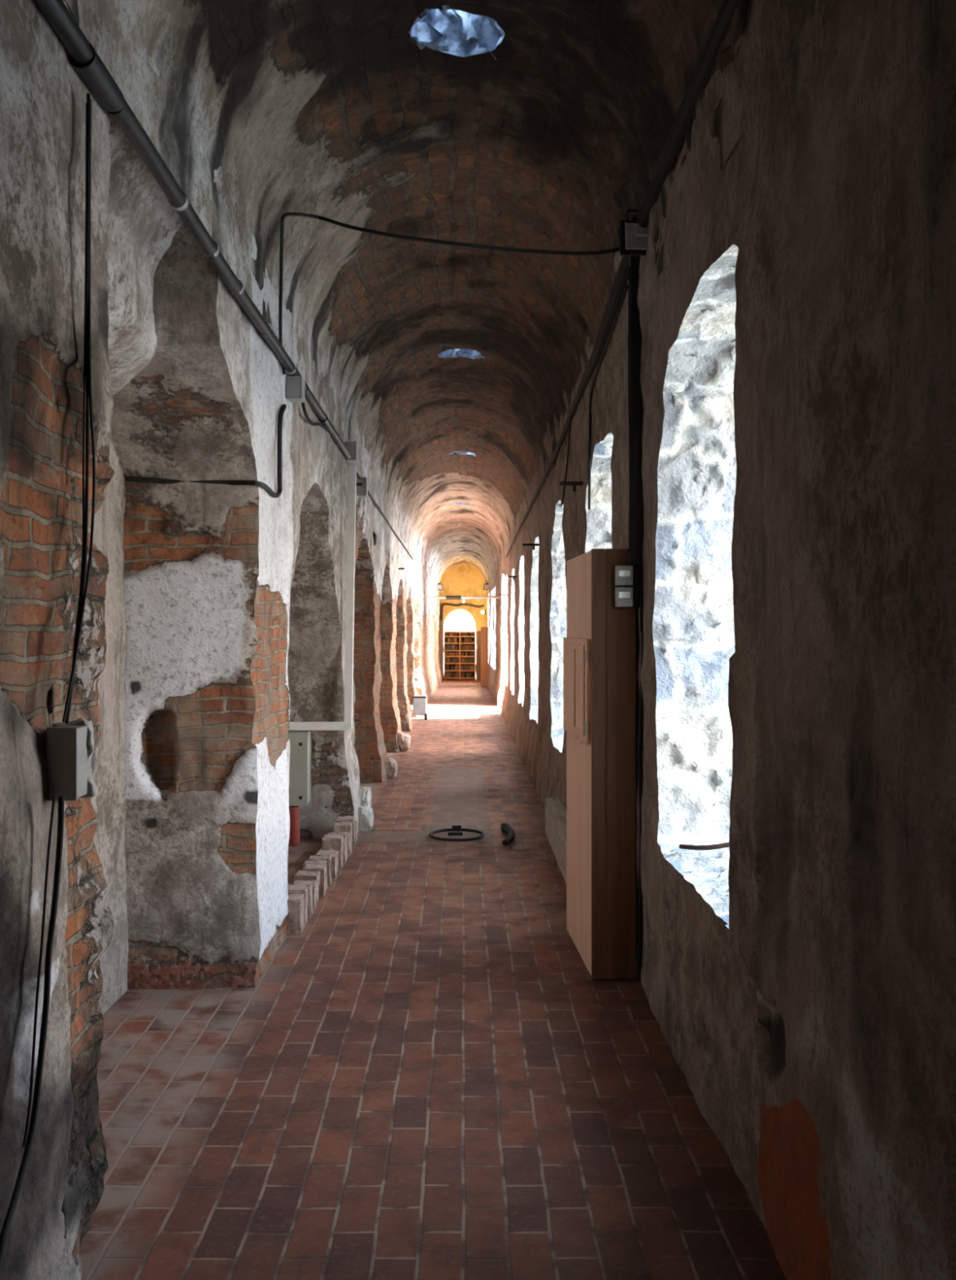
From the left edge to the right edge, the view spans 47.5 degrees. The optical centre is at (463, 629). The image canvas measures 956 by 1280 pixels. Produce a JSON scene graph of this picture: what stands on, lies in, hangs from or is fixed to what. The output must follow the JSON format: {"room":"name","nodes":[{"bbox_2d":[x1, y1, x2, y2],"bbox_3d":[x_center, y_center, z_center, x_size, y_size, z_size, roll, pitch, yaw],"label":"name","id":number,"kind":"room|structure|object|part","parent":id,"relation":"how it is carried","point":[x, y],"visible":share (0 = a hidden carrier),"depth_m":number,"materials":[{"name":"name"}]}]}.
{"room":"old vaulted corridor","nodes":[
{"label":"old vaulted corridor","id":0,"kind":"room"},
{"bbox_2d":[0,0,442,1279],"bbox_3d":[-1.059,-0.041,14.778,0.688,3.235,34.572,0,0,0],"label":"wall","id":1,"kind":"structure","parent":0,"point":[214,620],"depth_m":4.21,"materials":[{"name":"grey paint"}]},
{"bbox_2d":[0,795,64,1271],"bbox_3d":[-0.807,0.732,1.999,0.028,0.788,0.414,0,0,-4],"label":"cable","id":2,"kind":"object","parent":1,"relation":"attached to","point":[5,1229],"visible":1,"depth_m":2.11,"materials":[{"name":"black rubber"}]},
{"bbox_2d":[22,796,55,1146],"bbox_3d":[-0.823,0.653,2.107,0.005,0.635,0.155,0,0,0],"label":"lead","id":3,"kind":"object","parent":1,"relation":"attached to","point":[54,797],"visible":1,"depth_m":2.10,"materials":[{"name":"black rubber"}]},
{"bbox_2d":[46,718,97,800],"bbox_3d":[-0.848,0.281,2.321,0.112,0.176,0.127,0,0,0],"label":"wall box","id":4,"kind":"object","parent":1,"relation":"attached to","point":[71,757],"visible":0.86,"depth_m":2.26,"materials":[{"name":"grey plastic"}]},
{"bbox_2d":[65,93,90,723],"bbox_3d":[-0.826,-0.489,2.329,0.014,1.371,0.133,0,0,0],"label":"cable","id":5,"kind":"object","parent":1,"relation":"attached to","point":[88,95],"visible":0.98,"depth_m":2.38,"materials":[{"name":"black rubber"}]},
{"bbox_2d":[62,98,95,722],"bbox_3d":[-0.820,-0.488,2.326,0.012,1.359,0.189,0,0,0],"label":"cable","id":6,"kind":"object","parent":1,"relation":"attached to","point":[89,297],"visible":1,"depth_m":2.38,"materials":[{"name":"black rubber"}]},
{"bbox_2d":[71,102,86,665],"bbox_3d":[-0.830,-0.505,2.349,0.011,1.314,0.107,0,0,0],"label":"cable","id":7,"kind":"object","parent":1,"relation":"hanging from","point":[84,361],"visible":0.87,"depth_m":2.38,"materials":[{"name":"black rubber"}]},
{"bbox_2d":[33,0,351,459],"bbox_3d":[-0.828,-1.245,4.250,0.062,0.062,7.100,0,0,0],"label":"pipe","id":8,"kind":"object","parent":1,"relation":"attached to","point":[84,59],"visible":0.91,"depth_m":2.82,"materials":[{"name":"metal"}]},
{"bbox_2d":[301,402,336,444],"bbox_3d":[-0.834,-1.175,6.397,0.030,0.144,1.569,0,0,-1],"label":"wire","id":9,"kind":"object","parent":8,"relation":"hanging from","point":[303,404],"visible":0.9,"depth_m":5.80,"materials":[{"name":"black rubber"}]},
{"bbox_2d":[124,404,286,497],"bbox_3d":[-1.132,-0.820,4.757,0.604,0.476,0.711,0,0,0],"label":"cable","id":10,"kind":"object","parent":1,"relation":"attached to","point":[140,479],"visible":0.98,"depth_m":4.49,"materials":[{"name":"black rubber"}]},
{"bbox_2d":[286,376,305,402],"bbox_3d":[-0.820,-1.170,5.300,0.076,0.110,0.106,0,0,0],"label":"junction box","id":11,"kind":"object","parent":1,"relation":"attached to","point":[295,385],"visible":1,"depth_m":5.25,"materials":[{"name":"grey plastic"}]},
{"bbox_3d":[-0.785,-1.170,5.300,0.006,0.106,0.106,0,0,0],"label":"lid","id":12,"kind":"part","parent":11,"relation":"part of","materials":[{"name":"grey plastic"}]},
{"bbox_2d":[287,730,311,805],"bbox_3d":[-1.277,0.972,7.648,0.395,0.506,0.264,0,0,0],"label":"electrical panel","id":13,"kind":"object","parent":1,"relation":"attached to","point":[300,741],"visible":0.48,"depth_m":7.52,"materials":[{"name":"grey metal"}]},
{"bbox_2d":[288,464,356,730],"bbox_3d":[-1.081,-0.224,7.659,0.645,1.872,0.046,0,0,0],"label":"white trunking","id":14,"kind":"object","parent":1,"relation":"attached to","point":[347,724],"visible":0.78,"depth_m":7.64,"materials":[{"name":"plastic"}]},
{"bbox_2d":[346,440,358,463],"bbox_3d":[-0.820,-1.303,8.000,0.076,0.140,0.166,0,0,0],"label":"junction box","id":15,"kind":"object","parent":1,"relation":"attached to","point":[352,446],"visible":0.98,"depth_m":7.92,"materials":[{"name":"grey plastic"}]},
{"bbox_3d":[-0.785,-1.303,8.000,0.006,0.136,0.166,0,0,0],"label":"lid","id":16,"kind":"part","parent":15,"relation":"part of","materials":[{"name":"grey plastic"}]},
{"bbox_2d":[355,482,362,485],"bbox_3d":[-0.838,-1.108,8.300,0.130,0.022,0.022,0,0,0],"label":"stub","id":17,"kind":"object","parent":1,"relation":"attached to","point":[357,483],"visible":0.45,"depth_m":8.29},
{"bbox_2d":[356,477,368,497],"bbox_3d":[-0.820,-1.149,8.800,0.076,0.150,0.126,0,0,0],"label":"junction box","id":18,"kind":"object","parent":1,"relation":"attached to","point":[362,491],"visible":0.99,"depth_m":8.74,"materials":[{"name":"grey plastic"}]},
{"bbox_3d":[-0.785,-1.149,8.800,0.006,0.146,0.126,0,0,0],"label":"lid","id":19,"kind":"part","parent":18,"relation":"part of","materials":[{"name":"grey plastic"}]},
{"bbox_2d":[373,532,376,546],"bbox_3d":[-0.880,-0.855,10.330,0.069,0.124,0.103,0,0,8],"label":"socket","id":20,"kind":"object","parent":1,"relation":"attached to","point":[374,533],"visible":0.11,"depth_m":10.34,"materials":[{"name":"black plastic"}]},
{"bbox_2d":[355,471,413,559],"bbox_3d":[-0.838,-1.185,12.916,0.033,0.100,9.650,0,0,0],"label":"diagonal cable","id":21,"kind":"object","parent":1,"relation":"attached to","point":[357,473],"visible":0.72,"depth_m":11.53,"materials":[{"name":"black rubber"}]},
{"bbox_2d":[437,582,443,590],"bbox_3d":[-0.682,-1.206,30.024,0.218,0.251,0.107,0,0,0],"label":"floodlight","id":22,"kind":"object","parent":1,"relation":"attached to","point":[440,585],"visible":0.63,"depth_m":29.98,"materials":[{"name":"black paint"}]},
{"bbox_2d":[278,212,619,374],"bbox_3d":[-0.197,-1.547,4.561,1.647,0.700,0.471,0,0,25],"label":"wire","id":23,"kind":"object","parent":1,"relation":"attached to","point":[284,215],"visible":0.95,"depth_m":4.58,"materials":[{"name":"black rubber"}]},
{"bbox_2d":[79,680,786,1279],"bbox_3d":[-0.125,1.500,15.750,2.950,0.004,36.500,0,0,0],"label":"floor","id":24,"kind":"structure","parent":0,"point":[431,1078],"depth_m":3.49,"materials":[{"name":"brick"}]},
{"bbox_2d":[288,805,300,846],"bbox_3d":[-1.185,1.377,7.555,0.101,0.290,0.100,0,0,0],"label":"drain pipe","id":25,"kind":"object","parent":24,"relation":"on","point":[295,836],"visible":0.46,"depth_m":7.52,"materials":[{"name":"red plastic"}]},
{"bbox_2d":[286,893,304,934],"bbox_3d":[-0.863,1.425,5.399,0.127,0.197,0.141,-1,0,0],"label":"brick","id":26,"kind":"object","parent":24,"relation":"on","point":[295,917],"visible":0.44,"depth_m":5.33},
{"bbox_2d":[287,884,308,926],"bbox_3d":[-0.864,1.418,5.541,0.128,0.211,0.141,1,0,-2],"label":"brick","id":27,"kind":"object","parent":24,"relation":"on","point":[292,888],"visible":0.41,"depth_m":5.52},
{"bbox_2d":[292,880,316,911],"bbox_3d":[-0.856,1.441,5.826,0.127,0.164,0.141,0,0,-3],"label":"brick","id":28,"kind":"object","parent":24,"relation":"on","point":[313,882],"visible":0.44,"depth_m":5.83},
{"bbox_2d":[293,870,320,902],"bbox_3d":[-0.862,1.431,5.968,0.133,0.187,0.141,0,0,1],"label":"brick","id":29,"kind":"object","parent":24,"relation":"on","point":[301,874],"visible":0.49,"depth_m":5.96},
{"bbox_2d":[307,884,313,919],"bbox_3d":[-0.857,1.437,5.684,0.131,0.177,0.142,0,0,-3],"label":"brick","id":30,"kind":"object","parent":24,"relation":"on","point":[310,904],"visible":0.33,"depth_m":5.63,"materials":[{"name":"beige brick"}]},
{"bbox_2d":[302,863,326,898],"bbox_3d":[-0.843,1.427,6.110,0.127,0.193,0.140,2,0,-2],"label":"brick","id":31,"kind":"object","parent":24,"relation":"on","point":[322,868],"visible":0.44,"depth_m":6.05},
{"bbox_2d":[302,859,328,890],"bbox_3d":[-0.856,1.432,6.252,0.127,0.183,0.141,-2,0,3],"label":"brick","id":32,"kind":"object","parent":24,"relation":"on","point":[313,861],"visible":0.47,"depth_m":6.28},
{"bbox_2d":[308,853,332,886],"bbox_3d":[-0.843,1.431,6.393,0.132,0.189,0.142,0,0,-4],"label":"brick","id":33,"kind":"object","parent":24,"relation":"on","point":[327,857],"visible":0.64,"depth_m":6.36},
{"bbox_2d":[316,852,337,881],"bbox_3d":[-0.829,1.440,6.535,0.128,0.168,0.141,2,0,-2],"label":"brick","id":34,"kind":"object","parent":24,"relation":"on","point":[334,855],"visible":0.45,"depth_m":6.48,"materials":[{"name":"beige brick"}]},
{"bbox_2d":[315,848,338,871],"bbox_3d":[-0.841,1.445,6.678,0.129,0.158,0.141,0,0,1],"label":"brick","id":35,"kind":"object","parent":24,"relation":"on","point":[320,851],"visible":0.26,"depth_m":6.71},
{"bbox_2d":[321,834,343,870],"bbox_3d":[-0.824,1.411,6.820,0.127,0.224,0.141,1,0,0],"label":"brick","id":36,"kind":"object","parent":24,"relation":"on","point":[329,842],"visible":0.55,"depth_m":6.75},
{"bbox_2d":[328,831,347,859],"bbox_3d":[-0.825,1.429,7.104,0.134,0.193,0.141,0,0,-2],"label":"brick","id":37,"kind":"object","parent":24,"relation":"on","point":[344,833],"visible":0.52,"depth_m":7.12,"materials":[{"name":"brown brick"}]},
{"bbox_2d":[332,822,352,846],"bbox_3d":[-0.824,1.423,7.388,0.127,0.202,0.142,-1,0,-1],"label":"brick","id":38,"kind":"object","parent":24,"relation":"on","point":[338,826],"visible":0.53,"depth_m":7.32,"materials":[{"name":"brown brick"}]},
{"bbox_2d":[342,837,346,865],"bbox_3d":[-0.819,1.436,6.962,0.131,0.179,0.141,0,0,-2],"label":"brick","id":39,"kind":"object","parent":24,"relation":"on","point":[344,860],"visible":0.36,"depth_m":6.90,"materials":[{"name":"beige brick"}]},
{"bbox_2d":[335,815,355,847],"bbox_3d":[-0.817,1.414,7.529,0.134,0.222,0.142,0,0,-3],"label":"brick","id":40,"kind":"object","parent":24,"relation":"on","point":[348,818],"visible":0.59,"depth_m":7.47,"materials":[{"name":"brown brick"}]},
{"bbox_2d":[344,831,352,856],"bbox_3d":[-0.816,1.444,7.247,0.133,0.165,0.140,0,0,3],"label":"brick","id":41,"kind":"object","parent":24,"relation":"on","point":[348,833],"visible":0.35,"depth_m":7.23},
{"bbox_2d":[354,820,357,843],"bbox_3d":[-0.817,1.444,7.672,0.127,0.160,0.140,-1,0,-1],"label":"brick","id":42,"kind":"object","parent":24,"relation":"on","point":[355,821],"visible":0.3,"depth_m":7.65,"materials":[{"name":"brown brick"}]},
{"bbox_2d":[360,786,371,808],"bbox_3d":[-0.798,1.391,8.649,0.106,0.234,0.414,0,0,0],"label":"stone slab","id":43,"kind":"object","parent":24,"relation":"on","point":[365,792],"visible":0.38,"depth_m":8.60,"materials":[{"name":"grey stone"}]},
{"bbox_2d":[358,804,373,831],"bbox_3d":[-0.758,1.435,8.158,0.166,0.233,0.245,0,0,0],"label":"stone","id":44,"kind":"object","parent":24,"relation":"on","point":[366,816],"visible":0.62,"depth_m":8.05,"materials":[{"name":"grey stone"}]},
{"bbox_2d":[384,757,397,778],"bbox_3d":[-0.753,1.415,11.009,0.166,0.226,0.301,0,0,0],"label":"stone","id":45,"kind":"object","parent":24,"relation":"on","point":[391,766],"visible":0.69,"depth_m":10.90,"materials":[{"name":"stone"}]},
{"bbox_2d":[396,731,410,751],"bbox_3d":[-0.763,1.414,13.407,0.219,0.291,0.307,0,0,0],"label":"stone","id":46,"kind":"object","parent":24,"relation":"on","point":[403,740],"visible":0.74,"depth_m":13.28,"materials":[{"name":"stone"}]},
{"bbox_2d":[412,694,426,719],"bbox_3d":[-0.728,1.300,18.090,0.235,0.400,0.278,0,0,0],"label":"equipment case","id":47,"kind":"object","parent":24,"relation":"on","point":[420,701],"visible":1,"depth_m":17.98,"materials":[{"name":"white paint"}]},
{"bbox_3d":[-0.730,1.127,18.090,0.230,0.025,0.230,0,0,0],"label":"lid","id":48,"kind":"part","parent":47,"relation":"part of","materials":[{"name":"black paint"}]},
{"bbox_2d":[439,620,443,680],"bbox_3d":[-0.660,0.625,31.850,0.120,1.750,0.200,0,0,0],"label":"post","id":49,"kind":"object","parent":24,"relation":"on","point":[441,622],"visible":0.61,"depth_m":31.75,"materials":[{"name":"brown wood"}]},
{"bbox_2d":[428,824,484,841],"bbox_3d":[-0.051,1.467,7.822,0.401,0.048,0.426,0,0,0],"label":"hoop","id":50,"kind":"object","parent":24,"relation":"on","point":[455,827],"visible":1,"depth_m":7.82,"materials":[{"name":"metal"}]},
{"bbox_2d":[444,631,475,679],"bbox_3d":[-0.115,0.780,32.173,0.940,1.440,0.314,0,0,0],"label":"bookcase","id":51,"kind":"object","parent":24,"relation":"on","point":[458,643],"visible":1,"depth_m":32.16,"materials":[{"name":"orange wood"}]},
{"bbox_3d":[-0.115,0.087,32.168,0.920,0.034,0.304,0,0,0],"label":"shelf","id":52,"kind":"part","parent":51,"relation":"part of","materials":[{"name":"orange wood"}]},
{"bbox_3d":[-0.115,0.217,32.168,0.920,0.034,0.304,0,0,0],"label":"shelf","id":53,"kind":"part","parent":51,"relation":"part of","materials":[{"name":"orange wood"}]},
{"bbox_3d":[-0.115,0.417,32.168,0.920,0.034,0.304,0,0,0],"label":"shelf","id":54,"kind":"part","parent":51,"relation":"part of","materials":[{"name":"orange wood"}]},
{"bbox_3d":[-0.115,0.637,32.168,0.920,0.034,0.304,0,0,0],"label":"shelf","id":55,"kind":"part","parent":51,"relation":"part of","materials":[{"name":"orange wood"}]},
{"bbox_3d":[-0.115,0.807,32.168,0.920,0.034,0.304,0,0,0],"label":"shelf","id":56,"kind":"part","parent":51,"relation":"part of","materials":[{"name":"orange wood"}]},
{"bbox_3d":[-0.115,1.007,32.168,0.920,0.034,0.304,0,0,0],"label":"shelf","id":57,"kind":"part","parent":51,"relation":"part of","materials":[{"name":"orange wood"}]},
{"bbox_3d":[-0.115,1.227,32.168,0.920,0.034,0.304,0,0,0],"label":"shelf","id":58,"kind":"part","parent":51,"relation":"part of","materials":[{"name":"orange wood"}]},
{"bbox_3d":[-0.115,1.447,32.168,0.920,0.034,0.304,0,0,0],"label":"shelf","id":59,"kind":"part","parent":51,"relation":"part of","materials":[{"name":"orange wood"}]},
{"bbox_2d":[476,631,480,680],"bbox_3d":[0.453,0.775,31.875,0.135,1.450,0.150,0,0,0],"label":"post","id":60,"kind":"object","parent":24,"relation":"on","point":[478,633],"visible":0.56,"depth_m":31.80,"materials":[{"name":"brown wood"}]},
{"bbox_2d":[480,626,488,686],"bbox_3d":[0.550,0.720,28.940,0.200,1.560,0.720,0,0,0],"label":"cabinet","id":61,"kind":"object","parent":24,"relation":"on","point":[484,630],"visible":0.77,"depth_m":28.58,"materials":[{"name":"orange wood"}]},
{"bbox_2d":[500,822,515,845],"bbox_3d":[0.318,1.466,7.784,0.104,0.074,0.541,0,0,0],"label":"hose piece","id":62,"kind":"object","parent":24,"relation":"on","point":[506,828],"visible":1,"depth_m":7.80,"materials":[{"name":"black rubber"}]},
{"bbox_2d":[544,796,566,884],"bbox_3d":[0.700,1.380,6.875,0.216,0.295,2.266,0,0,0],"label":"stone ledge","id":63,"kind":"object","parent":24,"relation":"on","point":[555,815],"visible":0.3,"depth_m":7.16,"materials":[{"name":"grey stone"}]},
{"bbox_2d":[563,548,635,979],"bbox_3d":[0.612,0.576,5.029,0.212,1.840,0.780,0,0,-3],"label":"tall cabinet","id":64,"kind":"object","parent":24,"relation":"on","point":[599,645],"visible":0.98,"depth_m":4.64,"materials":[{"name":"brown wood"}]},
{"bbox_3d":[0.509,0.269,5.029,0.006,0.395,0.610,0,0,-3],"label":"moulding","id":65,"kind":"part","parent":64,"relation":"part of","materials":[{"name":"brown wood"}]},
{"bbox_3d":[0.521,0.269,5.037,0.020,0.455,0.705,0,0,-3],"label":"hatch door","id":66,"kind":"part","parent":64,"relation":"part of","materials":[{"name":"brown wood"}]},
{"bbox_2d":[613,564,639,608],"bbox_3d":[0.694,-0.180,4.588,0.112,0.180,0.080,0,0,0],"label":"meter box","id":67,"kind":"object","parent":64,"relation":"attached to","point":[626,577],"visible":0.98,"depth_m":4.55,"materials":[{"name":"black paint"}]},
{"bbox_2d":[65,0,821,591],"bbox_3d":[-0.057,-1.696,14.775,1.661,1.276,34.571,0,0,0],"label":"ceiling","id":68,"kind":"structure","parent":0,"point":[331,109],"depth_m":4.88,"materials":[{"name":"brown brick"}]},
{"bbox_2d":[408,4,504,60],"bbox_3d":[-0.030,-2.527,4.191,0.439,0.491,0.405,0,0,0],"label":"window","id":69,"kind":"structure","parent":68,"relation":"attached to","point":[458,33],"depth_m":4.32,"materials":[{"name":"blue glass"}]},
{"bbox_2d":[437,348,484,359],"bbox_3d":[-0.011,-2.521,9.091,0.446,0.472,0.428,0,0,-20],"label":"window","id":70,"kind":"structure","parent":68,"relation":"attached to","point":[470,353],"depth_m":9.22,"materials":[{"name":"blue glass"}]},
{"bbox_2d":[448,451,475,457],"bbox_3d":[-0.022,-2.511,14.238,0.467,0.475,0.459,0,0,25],"label":"window","id":71,"kind":"structure","parent":68,"relation":"attached to","point":[453,452],"depth_m":14.40,"materials":[{"name":"blue glass"}]},
{"bbox_2d":[451,502,472,506],"bbox_3d":[-0.011,-2.478,19.606,0.480,0.515,0.478,0,0,-26],"label":"window","id":72,"kind":"structure","parent":68,"relation":"attached to","point":[454,504],"depth_m":19.75,"materials":[{"name":"white glass"}]},
{"bbox_2d":[438,563,486,679],"bbox_3d":[-0.001,-0.417,32.001,2.429,3.984,0.042,0,0,0],"label":"wall","id":73,"kind":"structure","parent":0,"point":[460,579],"depth_m":32.00,"materials":[{"name":"yellow paint"}]},
{"bbox_2d":[443,609,476,679],"bbox_3d":[-0.114,0.481,32.227,1.010,2.166,0.482,0,0,0],"label":"door","id":74,"kind":"structure","parent":73,"relation":"in","point":[454,610],"depth_m":32.14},
{"bbox_2d":[440,603,484,620],"bbox_3d":[-0.031,-0.510,31.925,1.281,0.520,0.069,0,0,0],"label":"cable","id":75,"kind":"object","parent":73,"relation":"attached to","point":[443,604],"visible":1,"depth_m":31.90,"materials":[{"name":"black rubber"}]},
{"bbox_2d":[485,0,955,1279],"bbox_3d":[0.720,-0.038,14.780,0.147,3.232,34.580,0,0,0],"label":"wall","id":76,"kind":"structure","parent":0,"point":[813,1033],"depth_m":2.28,"materials":[{"name":"paint"}]},
{"bbox_2d":[427,595,500,603],"bbox_3d":[0.007,-0.611,22.000,1.467,0.170,0.078,0,0,0],"label":"bar","id":77,"kind":"object","parent":76,"relation":"attached to","point":[463,597],"visible":1,"depth_m":21.97,"materials":[{"name":"metal"}]},
{"bbox_2d":[483,581,488,590],"bbox_3d":[0.660,-1.206,30.024,0.218,0.251,0.107,0,0,0],"label":"floodlight","id":78,"kind":"object","parent":76,"relation":"attached to","point":[486,584],"visible":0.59,"depth_m":29.98,"materials":[{"name":"black paint"}]},
{"bbox_2d":[488,594,489,662],"bbox_3d":[0.997,-0.009,29.473,0.656,1.956,1.184,0,0,0],"label":"window","id":79,"kind":"structure","parent":76,"relation":"in","point":[489,594],"depth_m":30.03,"materials":[{"name":"glass"}]},
{"bbox_2d":[490,589,492,666],"bbox_3d":[1.002,-0.036,27.171,0.645,1.962,1.179,0,0,0],"label":"window","id":80,"kind":"structure","parent":76,"relation":"in","point":[491,589],"depth_m":27.71,"materials":[{"name":"glass"}]},
{"bbox_2d":[493,586,495,669],"bbox_3d":[1.017,-0.029,24.873,0.668,1.994,1.166,0,0,0],"label":"window","id":81,"kind":"structure","parent":76,"relation":"in","point":[495,586],"depth_m":25.43,"materials":[{"name":"glass"}]},
{"bbox_2d":[497,573,507,706],"bbox_3d":[0.965,0.254,20.247,0.613,2.634,1.846,0,0,0],"label":"window","id":82,"kind":"structure","parent":76,"relation":"in","point":[504,589],"depth_m":21.15,"materials":[{"name":"white glass"}]},
{"bbox_2d":[505,574,507,685],"bbox_3d":[1.131,0.017,18.887,0.803,2.012,1.112,0,0,0],"label":"window","id":83,"kind":"structure","parent":76,"relation":"in","point":[506,577],"depth_m":19.35,"materials":[{"name":"glass"}]},
{"bbox_2d":[510,568,515,695],"bbox_3d":[1.132,0.045,16.574,0.810,1.973,1.319,0,0,0],"label":"window","id":84,"kind":"structure","parent":76,"relation":"in","point":[513,591],"depth_m":17.18,"materials":[{"name":"glass"}]},
{"bbox_2d":[507,575,517,580],"bbox_3d":[0.705,-0.717,15.200,0.170,0.062,0.024,0,0,0],"label":"iron bracket","id":85,"kind":"object","parent":76,"relation":"attached to","point":[508,576],"visible":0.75,"depth_m":15.19,"materials":[{"name":"black metal"}]},
{"bbox_2d":[518,555,524,705],"bbox_3d":[1.126,0.024,14.031,0.819,1.999,1.344,0,0,0],"label":"window","id":86,"kind":"structure","parent":76,"relation":"in","point":[521,614],"depth_m":14.64,"materials":[{"name":"glass"}]},
{"bbox_2d":[522,543,539,550],"bbox_3d":[0.690,-0.825,10.850,0.200,0.062,0.024,0,0,0],"label":"iron bracket","id":87,"kind":"object","parent":76,"relation":"attached to","point":[533,545],"visible":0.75,"depth_m":10.84,"materials":[{"name":"black metal"}]},
{"bbox_2d":[529,537,539,723],"bbox_3d":[1.125,0.028,11.447,0.814,2.003,1.303,0,0,0],"label":"window","id":88,"kind":"structure","parent":76,"relation":"in","point":[534,614],"depth_m":12.05,"materials":[{"name":"glass"}]},
{"bbox_2d":[549,500,566,752],"bbox_3d":[1.124,-0.029,8.659,0.816,2.013,1.301,0,0,0],"label":"window","id":89,"kind":"structure","parent":76,"relation":"in","point":[557,620],"depth_m":9.25,"materials":[{"name":"glass"}]},
{"bbox_2d":[560,413,572,506],"bbox_3d":[0.722,-1.189,7.649,0.013,0.550,0.906,0,0,1],"label":"wire","id":90,"kind":"object","parent":76,"relation":"attached to","point":[570,424],"visible":0.94,"depth_m":7.51,"materials":[{"name":"black rubber"}]},
{"bbox_2d":[560,481,582,491],"bbox_3d":[0.700,-0.902,6.860,0.180,0.062,0.024,0,0,0],"label":"iron bracket","id":91,"kind":"object","parent":76,"relation":"attached to","point":[574,484],"visible":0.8,"depth_m":6.85,"materials":[{"name":"black metal"}]},
{"bbox_2d":[585,432,613,552],"bbox_3d":[1.132,-0.080,6.072,0.803,1.960,1.313,0,0,0],"label":"window","id":92,"kind":"structure","parent":76,"relation":"in","point":[598,535],"depth_m":6.60,"materials":[{"name":"glass"}]},
{"bbox_2d":[587,284,628,509],"bbox_3d":[0.729,-1.119,5.603,0.022,0.838,1.509,0,0,0],"label":"cable","id":93,"kind":"object","parent":76,"relation":"attached to","point":[626,286],"visible":1,"depth_m":6.17,"materials":[{"name":"black rubber"}]},
{"bbox_2d":[505,0,738,557],"bbox_3d":[0.728,-1.456,9.500,0.083,0.540,17.001,0,0,0],"label":"pipe","id":94,"kind":"object","parent":76,"relation":"attached to","point":[668,159],"visible":0.77,"depth_m":3.96,"materials":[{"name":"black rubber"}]},
{"bbox_2d":[617,208,648,256],"bbox_3d":[0.722,-1.622,4.441,0.186,0.211,0.105,0,0,-6],"label":"junction box","id":95,"kind":"object","parent":76,"relation":"attached to","point":[633,238],"visible":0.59,"depth_m":4.40,"materials":[{"name":"black paint"}]},
{"bbox_3d":[0.725,-1.591,4.399,0.132,0.098,0.003,0,-4,-4],"label":"glass","id":96,"kind":"part","parent":95,"relation":"part of","materials":[{"name":"glass"}]},
{"bbox_2d":[634,233,648,236],"bbox_3d":[0.725,-1.595,4.396,0.066,0.013,0.002,0,-4,-4],"label":"lamp","id":97,"kind":"object","parent":95,"relation":"attached to","point":[635,234],"depth_m":4.39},
{"bbox_2d":[627,255,643,631],"bbox_3d":[0.731,-0.780,4.579,0.081,1.580,0.052,0,0,0],"label":"cable trunking","id":98,"kind":"object","parent":76,"relation":"attached to","point":[635,402],"visible":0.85,"depth_m":4.55,"materials":[{"name":"black paint"}]},
{"bbox_2d":[636,629,643,982],"bbox_3d":[0.749,0.739,4.560,0.038,1.482,0.042,0,0,0],"label":"power cable","id":99,"kind":"object","parent":76,"relation":"attached to","point":[640,727],"visible":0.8,"depth_m":4.56,"materials":[{"name":"black rubber"}]},
{"bbox_2d":[652,244,737,928],"bbox_3d":[1.130,-0.121,3.569,0.809,2.000,1.347,0,0,0],"label":"window","id":100,"kind":"structure","parent":76,"relation":"in","point":[693,633],"depth_m":4.18,"materials":[{"name":"glass"}]},
{"bbox_2d":[679,842,728,850],"bbox_3d":[0.891,0.778,3.913,0.257,0.063,0.058,0,0,34],"label":"rod","id":101,"kind":"object","parent":100,"relation":"on","point":[700,847],"visible":0.76,"depth_m":3.90,"materials":[{"name":"grey metal"}]}
]}

